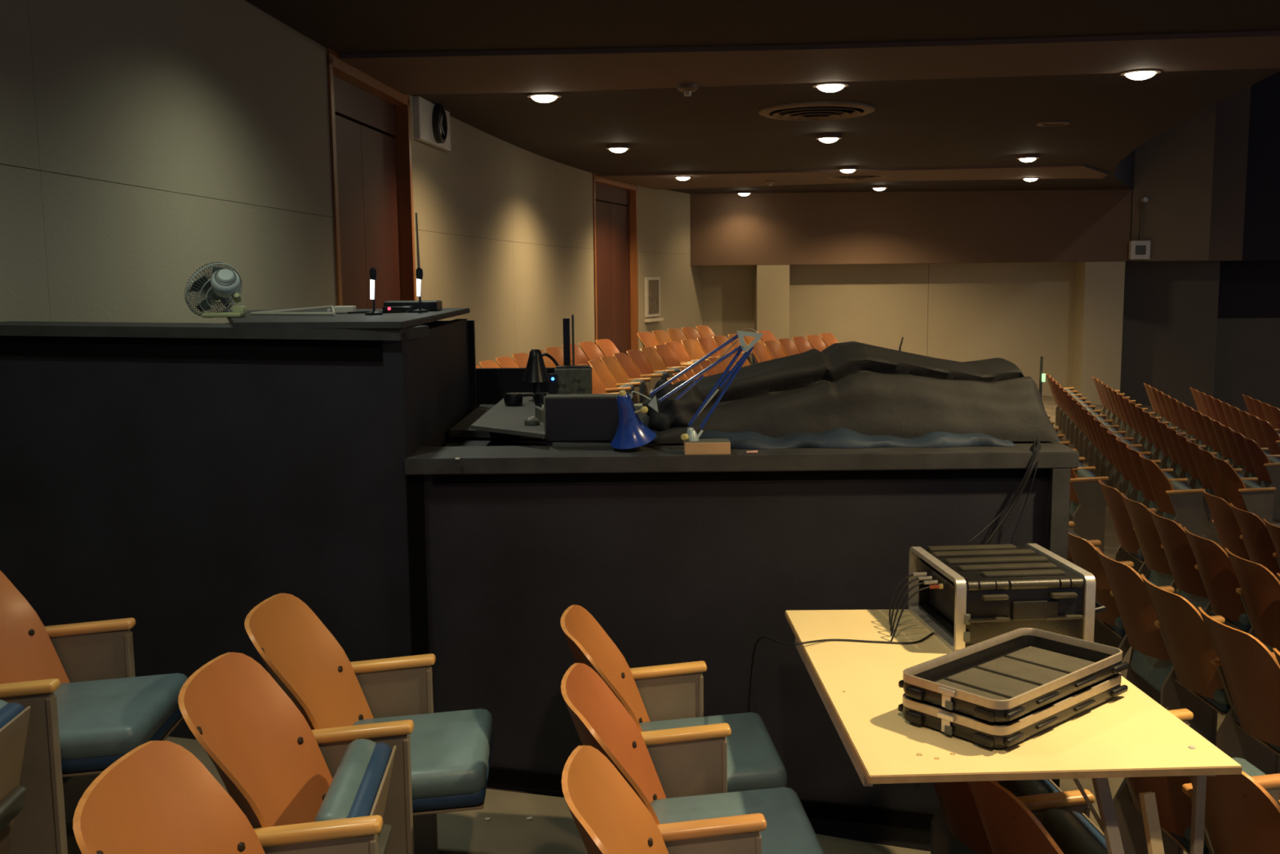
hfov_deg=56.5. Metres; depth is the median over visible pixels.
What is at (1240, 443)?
seat
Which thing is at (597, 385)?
seat
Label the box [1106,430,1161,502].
seat
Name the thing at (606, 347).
seat
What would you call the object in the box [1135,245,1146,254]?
grille
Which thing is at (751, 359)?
seat
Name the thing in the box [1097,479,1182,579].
seat
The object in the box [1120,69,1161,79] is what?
recessed light
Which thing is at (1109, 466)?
seat
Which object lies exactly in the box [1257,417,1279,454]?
seat
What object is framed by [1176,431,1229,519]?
seat
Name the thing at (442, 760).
seat
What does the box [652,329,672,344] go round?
seat
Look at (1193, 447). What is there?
seat
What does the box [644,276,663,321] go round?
framed poster
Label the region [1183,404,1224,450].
seat
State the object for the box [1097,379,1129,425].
seat
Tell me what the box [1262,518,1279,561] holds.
seat
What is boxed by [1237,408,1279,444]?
seat
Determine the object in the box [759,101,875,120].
ceiling vent
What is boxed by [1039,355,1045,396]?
music stand
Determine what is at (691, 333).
seat
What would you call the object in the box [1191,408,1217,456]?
seat
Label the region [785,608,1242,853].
table
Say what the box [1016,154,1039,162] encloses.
recessed light
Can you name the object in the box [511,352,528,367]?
seat
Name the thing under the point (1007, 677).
lid
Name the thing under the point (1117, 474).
seat
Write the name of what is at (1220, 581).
seat
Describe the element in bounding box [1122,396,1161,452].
seat
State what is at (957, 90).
ceiling
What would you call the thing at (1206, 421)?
seat
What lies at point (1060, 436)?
seat
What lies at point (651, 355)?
seat
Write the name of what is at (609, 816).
seat
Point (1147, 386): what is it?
seat
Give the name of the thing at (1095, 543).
seat
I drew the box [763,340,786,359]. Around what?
seat
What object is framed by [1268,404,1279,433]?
seat
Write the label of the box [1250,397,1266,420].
seat
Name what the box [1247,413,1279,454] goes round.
seat
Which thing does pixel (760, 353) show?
seat
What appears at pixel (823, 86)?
recessed light
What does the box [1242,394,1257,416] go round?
seat
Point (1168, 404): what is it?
seat
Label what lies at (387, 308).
remote control
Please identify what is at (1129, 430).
seat
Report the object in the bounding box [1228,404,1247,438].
seat
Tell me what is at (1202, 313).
wall
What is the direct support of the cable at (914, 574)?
on the table
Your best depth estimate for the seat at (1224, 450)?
14.64 m
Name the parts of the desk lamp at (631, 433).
lamp shade, bracket rod, head knob, knob, spring rod, spring rod, elbow plate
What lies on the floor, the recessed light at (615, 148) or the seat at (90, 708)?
the seat at (90, 708)
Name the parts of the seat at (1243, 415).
backrest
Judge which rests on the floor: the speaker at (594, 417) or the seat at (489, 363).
the seat at (489, 363)
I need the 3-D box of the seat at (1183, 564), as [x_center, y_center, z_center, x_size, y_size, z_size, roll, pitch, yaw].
[3.354,0.977,7.238,0.466,0.894,0.560,0,7,4]
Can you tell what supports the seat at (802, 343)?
on the floor
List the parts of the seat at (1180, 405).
backrest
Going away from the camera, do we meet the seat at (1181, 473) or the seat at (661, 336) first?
the seat at (1181, 473)
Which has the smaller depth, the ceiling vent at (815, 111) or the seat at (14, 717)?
the seat at (14, 717)
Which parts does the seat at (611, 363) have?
backrest, panel, armrest, seat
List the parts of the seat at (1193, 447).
backrest, seat, panel, armrest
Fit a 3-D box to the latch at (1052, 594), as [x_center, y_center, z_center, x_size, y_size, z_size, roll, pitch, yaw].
[1.202,0.477,3.385,0.075,0.014,0.030,-1,7,-4]
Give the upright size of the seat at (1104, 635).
0.894 m
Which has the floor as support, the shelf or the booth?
the booth
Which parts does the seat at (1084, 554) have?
backrest, seat plate, seat, panel, armrest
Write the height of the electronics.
0.247 m
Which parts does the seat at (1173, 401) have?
backrest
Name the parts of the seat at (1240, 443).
backrest, seat, panel, armrest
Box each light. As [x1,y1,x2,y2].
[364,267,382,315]
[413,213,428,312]
[526,91,561,102]
[605,143,631,152]
[673,176,692,180]
[736,190,751,195]
[812,81,848,92]
[815,133,841,142]
[837,165,857,173]
[871,185,888,191]
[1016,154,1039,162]
[1021,177,1039,182]
[1041,373,1045,382]
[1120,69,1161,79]
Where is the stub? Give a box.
[746,450,757,453]
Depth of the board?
4.67 m
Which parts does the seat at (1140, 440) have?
backrest, seat, panel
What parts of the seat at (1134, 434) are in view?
backrest, panel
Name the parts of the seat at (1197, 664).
backrest, seat plate, seat, armrest, panel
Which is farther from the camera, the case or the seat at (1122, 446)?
the seat at (1122, 446)
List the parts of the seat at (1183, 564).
backrest, seat, panel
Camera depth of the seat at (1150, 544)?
7.68 m
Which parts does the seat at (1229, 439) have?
backrest, seat, panel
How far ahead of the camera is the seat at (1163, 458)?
14.65 m
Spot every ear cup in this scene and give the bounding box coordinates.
[503,392,523,404]
[533,392,548,404]
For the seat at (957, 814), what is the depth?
3.37 m
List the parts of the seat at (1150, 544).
backrest, seat, panel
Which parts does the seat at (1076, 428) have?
backrest, panel, armrest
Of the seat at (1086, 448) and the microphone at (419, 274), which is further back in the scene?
the seat at (1086, 448)
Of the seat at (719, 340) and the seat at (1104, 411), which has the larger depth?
the seat at (1104, 411)
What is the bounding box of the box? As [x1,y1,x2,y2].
[383,300,442,311]
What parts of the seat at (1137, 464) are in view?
backrest, seat, panel, armrest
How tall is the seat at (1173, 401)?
0.892 m
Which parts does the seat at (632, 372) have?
backrest, armrest, panel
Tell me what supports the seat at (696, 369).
on the floor
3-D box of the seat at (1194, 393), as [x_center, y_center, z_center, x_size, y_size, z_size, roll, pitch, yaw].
[9.416,-0.201,19.889,0.463,0.892,0.589,1,7,14]
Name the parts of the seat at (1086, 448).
backrest, seat, panel, armrest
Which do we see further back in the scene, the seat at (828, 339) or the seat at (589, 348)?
the seat at (828, 339)
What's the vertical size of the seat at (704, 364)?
0.892 m
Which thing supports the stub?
on the booth
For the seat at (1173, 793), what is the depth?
3.71 m
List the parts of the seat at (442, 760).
backrest, panel, armrest, armrest, panel, seat, seat plate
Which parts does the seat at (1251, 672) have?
seat plate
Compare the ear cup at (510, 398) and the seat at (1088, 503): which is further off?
the seat at (1088, 503)
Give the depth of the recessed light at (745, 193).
22.53 m
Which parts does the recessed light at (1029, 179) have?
lit bulb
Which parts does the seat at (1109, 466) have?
backrest, seat, panel, armrest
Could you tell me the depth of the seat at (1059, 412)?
18.76 m
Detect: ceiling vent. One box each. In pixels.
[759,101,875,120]
[828,174,886,181]
[1036,120,1070,126]
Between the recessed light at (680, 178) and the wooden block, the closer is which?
the wooden block
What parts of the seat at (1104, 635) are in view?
backrest, panel, armrest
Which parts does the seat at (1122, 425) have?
backrest, panel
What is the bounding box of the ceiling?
[244,0,1279,193]
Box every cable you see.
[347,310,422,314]
[747,631,933,712]
[888,572,926,624]
[889,575,932,631]
[890,579,937,635]
[890,583,943,641]
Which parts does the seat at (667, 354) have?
backrest, armrest, armrest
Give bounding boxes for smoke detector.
[677,84,697,96]
[764,180,775,186]
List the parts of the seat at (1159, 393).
backrest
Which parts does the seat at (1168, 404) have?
backrest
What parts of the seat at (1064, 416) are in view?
backrest, panel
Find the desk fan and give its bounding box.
[184,262,247,318]
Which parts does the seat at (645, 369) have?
backrest, panel, armrest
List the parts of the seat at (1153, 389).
backrest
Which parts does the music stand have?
rod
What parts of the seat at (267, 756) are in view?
backrest, armrest, panel, seat, seat plate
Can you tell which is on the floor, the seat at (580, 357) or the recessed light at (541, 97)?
the seat at (580, 357)
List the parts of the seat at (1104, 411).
backrest, panel, panel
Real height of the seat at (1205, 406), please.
0.892 m
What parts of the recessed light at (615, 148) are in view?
lit bulb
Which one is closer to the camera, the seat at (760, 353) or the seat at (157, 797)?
the seat at (157, 797)
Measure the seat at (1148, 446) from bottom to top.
0.892 m
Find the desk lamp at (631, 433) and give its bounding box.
[610,328,763,448]
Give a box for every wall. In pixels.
[0,0,702,368]
[689,189,1132,404]
[1120,71,1279,413]
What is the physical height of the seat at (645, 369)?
0.892 m
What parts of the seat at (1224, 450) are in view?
backrest, seat, panel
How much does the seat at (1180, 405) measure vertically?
0.892 m
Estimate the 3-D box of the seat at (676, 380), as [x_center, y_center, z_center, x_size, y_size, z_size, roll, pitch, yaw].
[0.469,0.023,10.480,0.463,0.892,0.540,0,7,6]
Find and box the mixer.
[534,403,544,439]
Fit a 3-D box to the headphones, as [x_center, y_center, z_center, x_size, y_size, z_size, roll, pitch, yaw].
[-0.488,-0.128,5.239,0.214,0.053,0.148,-1,7,0]
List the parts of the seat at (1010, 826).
backrest, seat, seat plate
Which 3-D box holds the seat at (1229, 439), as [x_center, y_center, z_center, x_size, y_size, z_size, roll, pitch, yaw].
[7.149,0.427,14.186,0.463,0.892,0.540,1,7,14]
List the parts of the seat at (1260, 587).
seat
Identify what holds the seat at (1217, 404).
on the floor
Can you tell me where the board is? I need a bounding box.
[471,392,545,438]
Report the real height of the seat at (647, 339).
0.892 m
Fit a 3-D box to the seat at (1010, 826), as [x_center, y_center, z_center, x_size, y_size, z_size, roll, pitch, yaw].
[1.029,1.256,2.955,0.466,0.894,0.560,-1,7,-4]
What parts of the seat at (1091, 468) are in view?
armrest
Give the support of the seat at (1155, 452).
on the floor
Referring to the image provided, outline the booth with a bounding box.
[0,305,1079,851]
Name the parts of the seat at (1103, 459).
backrest, seat, panel, armrest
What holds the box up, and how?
on the booth
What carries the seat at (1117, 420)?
on the floor
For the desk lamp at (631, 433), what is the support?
attached to the booth
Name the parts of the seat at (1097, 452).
backrest, seat, panel, armrest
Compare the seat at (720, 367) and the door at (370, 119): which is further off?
the seat at (720, 367)
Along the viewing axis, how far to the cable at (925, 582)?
3.56 m
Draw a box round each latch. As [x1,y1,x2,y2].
[980,593,1008,600]
[1048,591,1077,598]
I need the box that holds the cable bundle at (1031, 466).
[964,437,1040,545]
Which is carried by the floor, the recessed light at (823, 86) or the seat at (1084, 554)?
the seat at (1084, 554)
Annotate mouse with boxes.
[524,416,540,425]
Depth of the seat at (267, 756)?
2.80 m
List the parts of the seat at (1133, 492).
backrest, seat, panel, armrest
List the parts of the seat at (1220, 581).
seat plate, armrest, seat, panel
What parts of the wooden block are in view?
plate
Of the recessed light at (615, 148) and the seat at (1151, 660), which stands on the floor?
the seat at (1151, 660)
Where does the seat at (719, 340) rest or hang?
on the floor
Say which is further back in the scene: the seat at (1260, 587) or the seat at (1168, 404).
the seat at (1168, 404)
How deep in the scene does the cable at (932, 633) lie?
3.51 m
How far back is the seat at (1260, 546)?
7.94 m
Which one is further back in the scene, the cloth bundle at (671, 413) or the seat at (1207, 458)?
the seat at (1207, 458)
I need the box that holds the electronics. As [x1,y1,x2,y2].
[548,364,592,394]
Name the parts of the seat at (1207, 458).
backrest, armrest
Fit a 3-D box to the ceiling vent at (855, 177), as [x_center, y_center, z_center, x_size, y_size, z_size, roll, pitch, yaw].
[3.510,-4.024,19.253,1.000,0.086,1.000,-1,7,0]
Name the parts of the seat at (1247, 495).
backrest, seat, panel, armrest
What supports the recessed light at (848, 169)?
in the ceiling
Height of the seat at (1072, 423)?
0.892 m
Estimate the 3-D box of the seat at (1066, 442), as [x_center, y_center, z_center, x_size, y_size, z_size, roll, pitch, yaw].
[4.170,0.328,12.325,0.463,0.892,0.540,1,7,14]
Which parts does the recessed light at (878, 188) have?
lit bulb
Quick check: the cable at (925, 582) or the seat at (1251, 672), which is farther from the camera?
the seat at (1251, 672)
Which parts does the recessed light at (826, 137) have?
lit bulb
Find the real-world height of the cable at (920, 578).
0.162 m
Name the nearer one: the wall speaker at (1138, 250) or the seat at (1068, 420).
the seat at (1068, 420)
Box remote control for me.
[382,306,413,311]
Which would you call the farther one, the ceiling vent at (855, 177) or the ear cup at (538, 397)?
the ceiling vent at (855, 177)
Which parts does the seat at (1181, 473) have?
backrest, seat, panel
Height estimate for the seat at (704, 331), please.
0.892 m
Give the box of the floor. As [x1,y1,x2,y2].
[66,395,1279,853]
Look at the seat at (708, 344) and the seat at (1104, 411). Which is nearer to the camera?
the seat at (708, 344)
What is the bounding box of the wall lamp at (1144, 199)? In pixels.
[1140,196,1148,203]
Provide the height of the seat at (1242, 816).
0.894 m
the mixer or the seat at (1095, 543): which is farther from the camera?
the seat at (1095, 543)
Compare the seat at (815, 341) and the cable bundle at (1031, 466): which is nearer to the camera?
the cable bundle at (1031, 466)
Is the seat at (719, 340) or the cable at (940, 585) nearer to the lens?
the cable at (940, 585)
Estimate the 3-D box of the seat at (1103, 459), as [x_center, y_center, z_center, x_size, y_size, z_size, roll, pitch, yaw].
[5.435,0.232,14.033,0.463,0.892,0.540,1,7,14]
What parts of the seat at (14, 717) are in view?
seat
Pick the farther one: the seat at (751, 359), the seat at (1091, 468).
the seat at (751, 359)
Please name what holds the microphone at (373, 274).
on the booth
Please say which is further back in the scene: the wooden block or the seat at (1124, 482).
the seat at (1124, 482)
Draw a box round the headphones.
[503,392,548,404]
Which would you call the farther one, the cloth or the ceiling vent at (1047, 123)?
the ceiling vent at (1047, 123)
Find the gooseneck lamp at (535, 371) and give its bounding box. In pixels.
[522,349,559,399]
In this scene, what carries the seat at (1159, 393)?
on the floor
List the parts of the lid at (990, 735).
raised panel, raised panel, raised panel, raised panel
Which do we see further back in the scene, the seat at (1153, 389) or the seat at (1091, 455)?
the seat at (1153, 389)
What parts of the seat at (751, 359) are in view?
backrest, panel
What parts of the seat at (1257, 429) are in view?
backrest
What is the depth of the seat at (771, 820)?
3.07 m
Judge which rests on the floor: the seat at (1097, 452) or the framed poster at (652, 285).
the seat at (1097, 452)
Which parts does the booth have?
tall panel, cap rail, arm, arm, metal bracket, tall panel, post, tall panel, panel, corner post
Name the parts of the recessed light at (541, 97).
lit bulb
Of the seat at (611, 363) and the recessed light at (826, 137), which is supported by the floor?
the seat at (611, 363)
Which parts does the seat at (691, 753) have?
backrest, panel, armrest, panel, armrest, seat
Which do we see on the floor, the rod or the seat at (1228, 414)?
the seat at (1228, 414)
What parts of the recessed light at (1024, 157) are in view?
lit bulb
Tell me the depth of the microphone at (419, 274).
5.00 m
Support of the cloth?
on the booth
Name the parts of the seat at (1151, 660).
backrest, seat, panel, armrest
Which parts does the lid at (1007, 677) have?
raised panel, raised panel, raised panel, raised panel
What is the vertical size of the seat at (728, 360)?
0.892 m
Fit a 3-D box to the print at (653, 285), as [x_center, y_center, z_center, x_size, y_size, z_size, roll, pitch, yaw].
[0.248,-2.357,21.588,0.010,0.609,0.545,2,8,20]
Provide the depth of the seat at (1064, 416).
18.08 m
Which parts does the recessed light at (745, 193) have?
lit bulb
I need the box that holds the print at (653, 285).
[648,280,658,314]
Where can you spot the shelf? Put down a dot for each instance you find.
(655, 319)
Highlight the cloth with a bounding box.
[698,427,1015,448]
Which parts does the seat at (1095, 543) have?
armrest, armrest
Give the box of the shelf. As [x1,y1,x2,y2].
[644,317,663,321]
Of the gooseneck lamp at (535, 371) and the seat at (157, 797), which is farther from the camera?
the gooseneck lamp at (535, 371)
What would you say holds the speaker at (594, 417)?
on the booth
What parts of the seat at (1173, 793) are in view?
panel, backrest, seat plate, armrest, seat, armrest, panel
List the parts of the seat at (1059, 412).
backrest, panel, panel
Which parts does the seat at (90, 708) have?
panel, armrest, backrest, panel, armrest, seat, seat plate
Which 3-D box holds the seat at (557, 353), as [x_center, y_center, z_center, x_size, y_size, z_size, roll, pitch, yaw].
[-0.696,-0.411,12.898,0.635,0.892,0.540,1,7,15]
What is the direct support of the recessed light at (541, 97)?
in the ceiling
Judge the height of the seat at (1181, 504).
0.892 m
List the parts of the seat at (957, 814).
panel, backrest, seat, seat plate, armrest, panel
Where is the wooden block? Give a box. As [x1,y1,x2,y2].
[684,438,730,454]
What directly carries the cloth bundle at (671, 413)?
on the booth
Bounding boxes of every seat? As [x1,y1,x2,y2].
[0,570,187,853]
[0,699,31,853]
[72,740,265,853]
[177,652,396,853]
[244,592,493,853]
[479,360,500,368]
[495,356,519,368]
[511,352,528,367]
[528,349,555,367]
[545,346,572,365]
[560,604,787,798]
[560,662,824,853]
[561,343,588,364]
[561,745,668,853]
[578,341,604,360]
[578,364,642,405]
[587,360,634,394]
[595,338,619,358]
[600,355,644,404]
[613,352,653,402]
[626,349,668,388]
[637,331,659,349]
[640,346,679,377]
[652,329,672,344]
[653,344,693,368]
[664,341,697,364]
[666,328,687,346]
[666,377,679,384]
[672,372,688,381]
[680,339,707,360]
[680,368,697,379]
[681,326,702,344]
[688,364,706,377]
[695,325,715,342]
[697,337,721,358]
[697,360,717,376]
[706,356,726,373]
[712,335,747,359]
[717,353,736,370]
[728,333,755,364]
[730,351,751,367]
[743,335,764,346]
[748,342,772,364]
[757,330,778,343]
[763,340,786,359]
[777,337,800,355]
[791,336,813,352]
[805,334,826,351]
[819,333,838,347]
[930,778,1094,853]
[967,780,1108,853]
[1045,373,1078,430]
[1048,376,1082,435]
[1052,379,1086,439]
[1055,382,1091,444]
[1057,434,1064,441]
[1057,437,1070,446]
[1058,386,1096,450]
[1062,389,1101,456]
[1066,393,1106,462]
[1067,532,1174,703]
[1067,547,1156,648]
[1068,462,1096,528]
[1068,520,1101,546]
[1069,468,1108,553]
[1071,397,1113,466]
[1076,402,1119,476]
[1079,457,1085,464]
[1081,407,1126,476]
[1087,412,1133,487]
[1092,377,1124,420]
[1093,417,1142,493]
[1095,546,1225,746]
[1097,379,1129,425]
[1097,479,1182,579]
[1099,423,1151,498]
[1101,382,1135,431]
[1106,386,1142,437]
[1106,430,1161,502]
[1111,389,1147,443]
[1112,708,1279,853]
[1115,437,1173,508]
[1116,392,1155,444]
[1120,493,1180,595]
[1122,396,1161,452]
[1126,444,1188,516]
[1128,400,1169,459]
[1135,404,1177,466]
[1139,453,1205,537]
[1140,573,1279,774]
[1142,409,1186,468]
[1143,382,1163,422]
[1149,386,1169,426]
[1149,414,1195,478]
[1149,508,1238,629]
[1155,389,1177,426]
[1157,420,1206,486]
[1161,392,1183,432]
[1166,426,1217,488]
[1168,396,1191,439]
[1176,400,1214,444]
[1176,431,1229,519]
[1182,526,1257,639]
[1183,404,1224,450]
[1186,439,1242,529]
[1188,770,1279,853]
[1190,386,1204,415]
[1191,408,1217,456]
[1196,390,1212,417]
[1197,606,1279,755]
[1198,446,1257,502]
[1200,413,1227,459]
[1201,488,1250,560]
[1204,393,1220,422]
[1209,417,1256,468]
[1211,396,1228,426]
[1212,454,1276,524]
[1219,400,1237,432]
[1219,423,1268,477]
[1225,547,1279,652]
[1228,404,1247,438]
[1230,502,1279,579]
[1231,429,1279,485]
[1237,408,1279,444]
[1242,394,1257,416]
[1242,435,1279,519]
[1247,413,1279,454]
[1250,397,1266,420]
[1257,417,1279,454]
[1259,400,1278,432]
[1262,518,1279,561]
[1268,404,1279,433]
[1272,648,1279,665]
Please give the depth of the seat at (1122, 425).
17.85 m
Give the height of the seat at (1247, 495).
0.892 m
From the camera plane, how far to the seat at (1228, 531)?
8.49 m
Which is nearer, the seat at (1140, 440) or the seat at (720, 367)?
the seat at (720, 367)
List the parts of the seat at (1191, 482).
backrest, seat, panel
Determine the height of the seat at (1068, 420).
0.892 m
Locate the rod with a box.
[571,314,574,365]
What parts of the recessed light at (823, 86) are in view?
lit bulb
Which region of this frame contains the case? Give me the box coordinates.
[908,542,1106,651]
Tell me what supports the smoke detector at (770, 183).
attached to the ceiling
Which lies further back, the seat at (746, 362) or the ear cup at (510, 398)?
the seat at (746, 362)
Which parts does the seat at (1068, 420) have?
backrest, panel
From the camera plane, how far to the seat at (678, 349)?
15.28 m
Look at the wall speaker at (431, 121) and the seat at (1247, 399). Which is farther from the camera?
the seat at (1247, 399)
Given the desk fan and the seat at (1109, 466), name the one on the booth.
the desk fan
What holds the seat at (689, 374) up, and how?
on the floor
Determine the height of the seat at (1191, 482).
0.892 m
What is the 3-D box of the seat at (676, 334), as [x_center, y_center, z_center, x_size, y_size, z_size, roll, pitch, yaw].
[0.714,-0.963,17.183,0.635,0.892,0.540,3,8,24]
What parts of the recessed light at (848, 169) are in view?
lit bulb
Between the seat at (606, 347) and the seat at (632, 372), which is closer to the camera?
the seat at (632, 372)
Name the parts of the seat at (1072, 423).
backrest, panel, armrest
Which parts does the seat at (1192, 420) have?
backrest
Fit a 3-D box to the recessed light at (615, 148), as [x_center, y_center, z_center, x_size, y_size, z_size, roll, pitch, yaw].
[-0.264,-3.391,14.540,0.300,0.092,0.300,-1,7,0]
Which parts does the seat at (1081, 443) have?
backrest, panel, armrest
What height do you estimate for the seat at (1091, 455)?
0.892 m
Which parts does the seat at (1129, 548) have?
backrest, panel, seat plate, seat, panel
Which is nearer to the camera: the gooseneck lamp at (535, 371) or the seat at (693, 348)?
the gooseneck lamp at (535, 371)
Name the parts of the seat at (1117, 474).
backrest, seat, panel, armrest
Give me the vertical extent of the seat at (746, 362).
0.892 m
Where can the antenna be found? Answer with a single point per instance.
(901, 341)
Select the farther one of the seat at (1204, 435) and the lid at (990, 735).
the seat at (1204, 435)
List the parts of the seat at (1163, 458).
backrest, seat, panel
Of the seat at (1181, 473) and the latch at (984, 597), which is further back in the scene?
the seat at (1181, 473)
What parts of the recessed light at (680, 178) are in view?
lit bulb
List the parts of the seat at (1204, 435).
backrest, seat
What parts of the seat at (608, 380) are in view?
backrest, panel, armrest, seat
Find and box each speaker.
[413,96,450,151]
[543,393,634,442]
[1128,202,1150,259]
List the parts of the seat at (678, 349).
armrest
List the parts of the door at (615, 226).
transom panel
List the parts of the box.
lid plate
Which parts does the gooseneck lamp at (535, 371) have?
lamp shade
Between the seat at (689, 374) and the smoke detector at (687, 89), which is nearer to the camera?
the smoke detector at (687, 89)
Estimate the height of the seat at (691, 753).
0.894 m
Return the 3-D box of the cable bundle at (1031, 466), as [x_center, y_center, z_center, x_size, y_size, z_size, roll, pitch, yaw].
[1.304,0.486,4.131,0.552,0.894,0.179,-7,10,-41]
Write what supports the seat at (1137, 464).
on the floor
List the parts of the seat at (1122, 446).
backrest, seat, panel, armrest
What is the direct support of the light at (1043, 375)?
attached to the music stand
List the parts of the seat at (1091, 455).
backrest, seat, panel, armrest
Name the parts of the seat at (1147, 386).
backrest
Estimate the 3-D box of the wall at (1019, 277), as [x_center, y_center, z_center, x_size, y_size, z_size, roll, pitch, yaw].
[5.231,-3.183,23.710,8.725,6.200,0.670,-1,7,0]
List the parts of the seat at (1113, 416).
backrest, panel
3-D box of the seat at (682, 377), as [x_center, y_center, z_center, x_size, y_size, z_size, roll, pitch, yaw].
[0.618,-0.043,10.992,0.635,0.892,0.540,0,7,8]
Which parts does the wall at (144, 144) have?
wall panel, wall panel, wall panel, wall panel, wall panel, wall panel, wall panel, wall panel, wall panel, wall panel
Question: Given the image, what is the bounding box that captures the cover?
[640,341,1057,444]
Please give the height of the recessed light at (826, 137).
0.092 m
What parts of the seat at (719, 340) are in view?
backrest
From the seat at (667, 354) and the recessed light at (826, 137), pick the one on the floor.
the seat at (667, 354)
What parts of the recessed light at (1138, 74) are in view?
lit bulb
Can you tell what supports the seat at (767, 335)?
on the floor
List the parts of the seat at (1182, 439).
backrest, seat, panel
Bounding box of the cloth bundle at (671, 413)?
[642,379,706,444]
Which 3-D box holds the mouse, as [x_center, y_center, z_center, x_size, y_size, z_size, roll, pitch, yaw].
[-0.408,-0.025,4.508,0.060,0.033,0.060,-1,7,0]
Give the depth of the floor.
4.02 m
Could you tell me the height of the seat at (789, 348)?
0.892 m
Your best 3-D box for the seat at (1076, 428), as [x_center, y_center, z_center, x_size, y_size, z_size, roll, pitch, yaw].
[6.101,-0.108,16.688,0.463,0.892,0.540,1,7,14]
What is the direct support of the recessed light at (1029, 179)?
in the ceiling
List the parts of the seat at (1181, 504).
backrest, seat, panel, armrest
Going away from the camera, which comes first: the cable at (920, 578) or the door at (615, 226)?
the cable at (920, 578)
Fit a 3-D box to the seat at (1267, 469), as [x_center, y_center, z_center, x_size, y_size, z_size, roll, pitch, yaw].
[6.882,0.564,13.124,0.463,0.892,0.540,1,7,14]
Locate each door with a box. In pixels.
[326,48,416,309]
[592,173,638,355]
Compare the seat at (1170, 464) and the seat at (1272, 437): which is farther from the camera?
the seat at (1272, 437)
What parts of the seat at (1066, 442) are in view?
armrest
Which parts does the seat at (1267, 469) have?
backrest, seat, armrest, panel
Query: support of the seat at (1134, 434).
on the floor
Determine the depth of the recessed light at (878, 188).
21.49 m
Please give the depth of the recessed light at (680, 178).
18.77 m
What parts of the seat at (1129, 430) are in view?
backrest, panel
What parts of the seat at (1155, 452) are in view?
backrest, seat, panel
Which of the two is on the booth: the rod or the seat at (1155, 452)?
the rod
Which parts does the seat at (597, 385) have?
backrest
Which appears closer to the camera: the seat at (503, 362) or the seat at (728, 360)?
the seat at (503, 362)
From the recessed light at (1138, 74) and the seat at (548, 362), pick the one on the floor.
the seat at (548, 362)
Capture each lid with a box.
[897,671,1128,748]
[898,627,1128,723]
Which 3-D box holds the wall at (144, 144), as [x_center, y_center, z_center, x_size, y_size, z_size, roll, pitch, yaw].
[-1.528,-0.837,10.993,1.719,4.450,26.924,0,7,8]
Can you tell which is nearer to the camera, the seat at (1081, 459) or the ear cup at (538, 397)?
the ear cup at (538, 397)
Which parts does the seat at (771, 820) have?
backrest, panel, armrest, seat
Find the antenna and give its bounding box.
[898,337,903,351]
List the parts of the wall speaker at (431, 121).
glass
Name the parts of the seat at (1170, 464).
backrest, seat, panel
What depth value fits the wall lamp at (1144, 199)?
23.01 m
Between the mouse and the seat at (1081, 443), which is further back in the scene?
the seat at (1081, 443)
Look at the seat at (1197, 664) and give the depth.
5.04 m
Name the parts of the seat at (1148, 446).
backrest, seat, panel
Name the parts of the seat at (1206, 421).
backrest, seat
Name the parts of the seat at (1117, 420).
backrest, panel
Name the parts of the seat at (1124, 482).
backrest, seat, panel, armrest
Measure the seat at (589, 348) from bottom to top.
0.892 m
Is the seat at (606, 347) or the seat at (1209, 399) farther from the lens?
the seat at (1209, 399)
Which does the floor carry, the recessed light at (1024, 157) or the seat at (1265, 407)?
the seat at (1265, 407)
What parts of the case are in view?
frame, handle recess plate, frame, handle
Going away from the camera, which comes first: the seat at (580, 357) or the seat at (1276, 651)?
the seat at (1276, 651)
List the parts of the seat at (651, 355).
backrest, armrest, panel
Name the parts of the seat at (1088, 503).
backrest, seat, armrest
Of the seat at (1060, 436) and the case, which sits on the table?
the case
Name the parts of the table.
rail, leg, leg, leg, button, leg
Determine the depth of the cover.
4.29 m
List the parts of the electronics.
plate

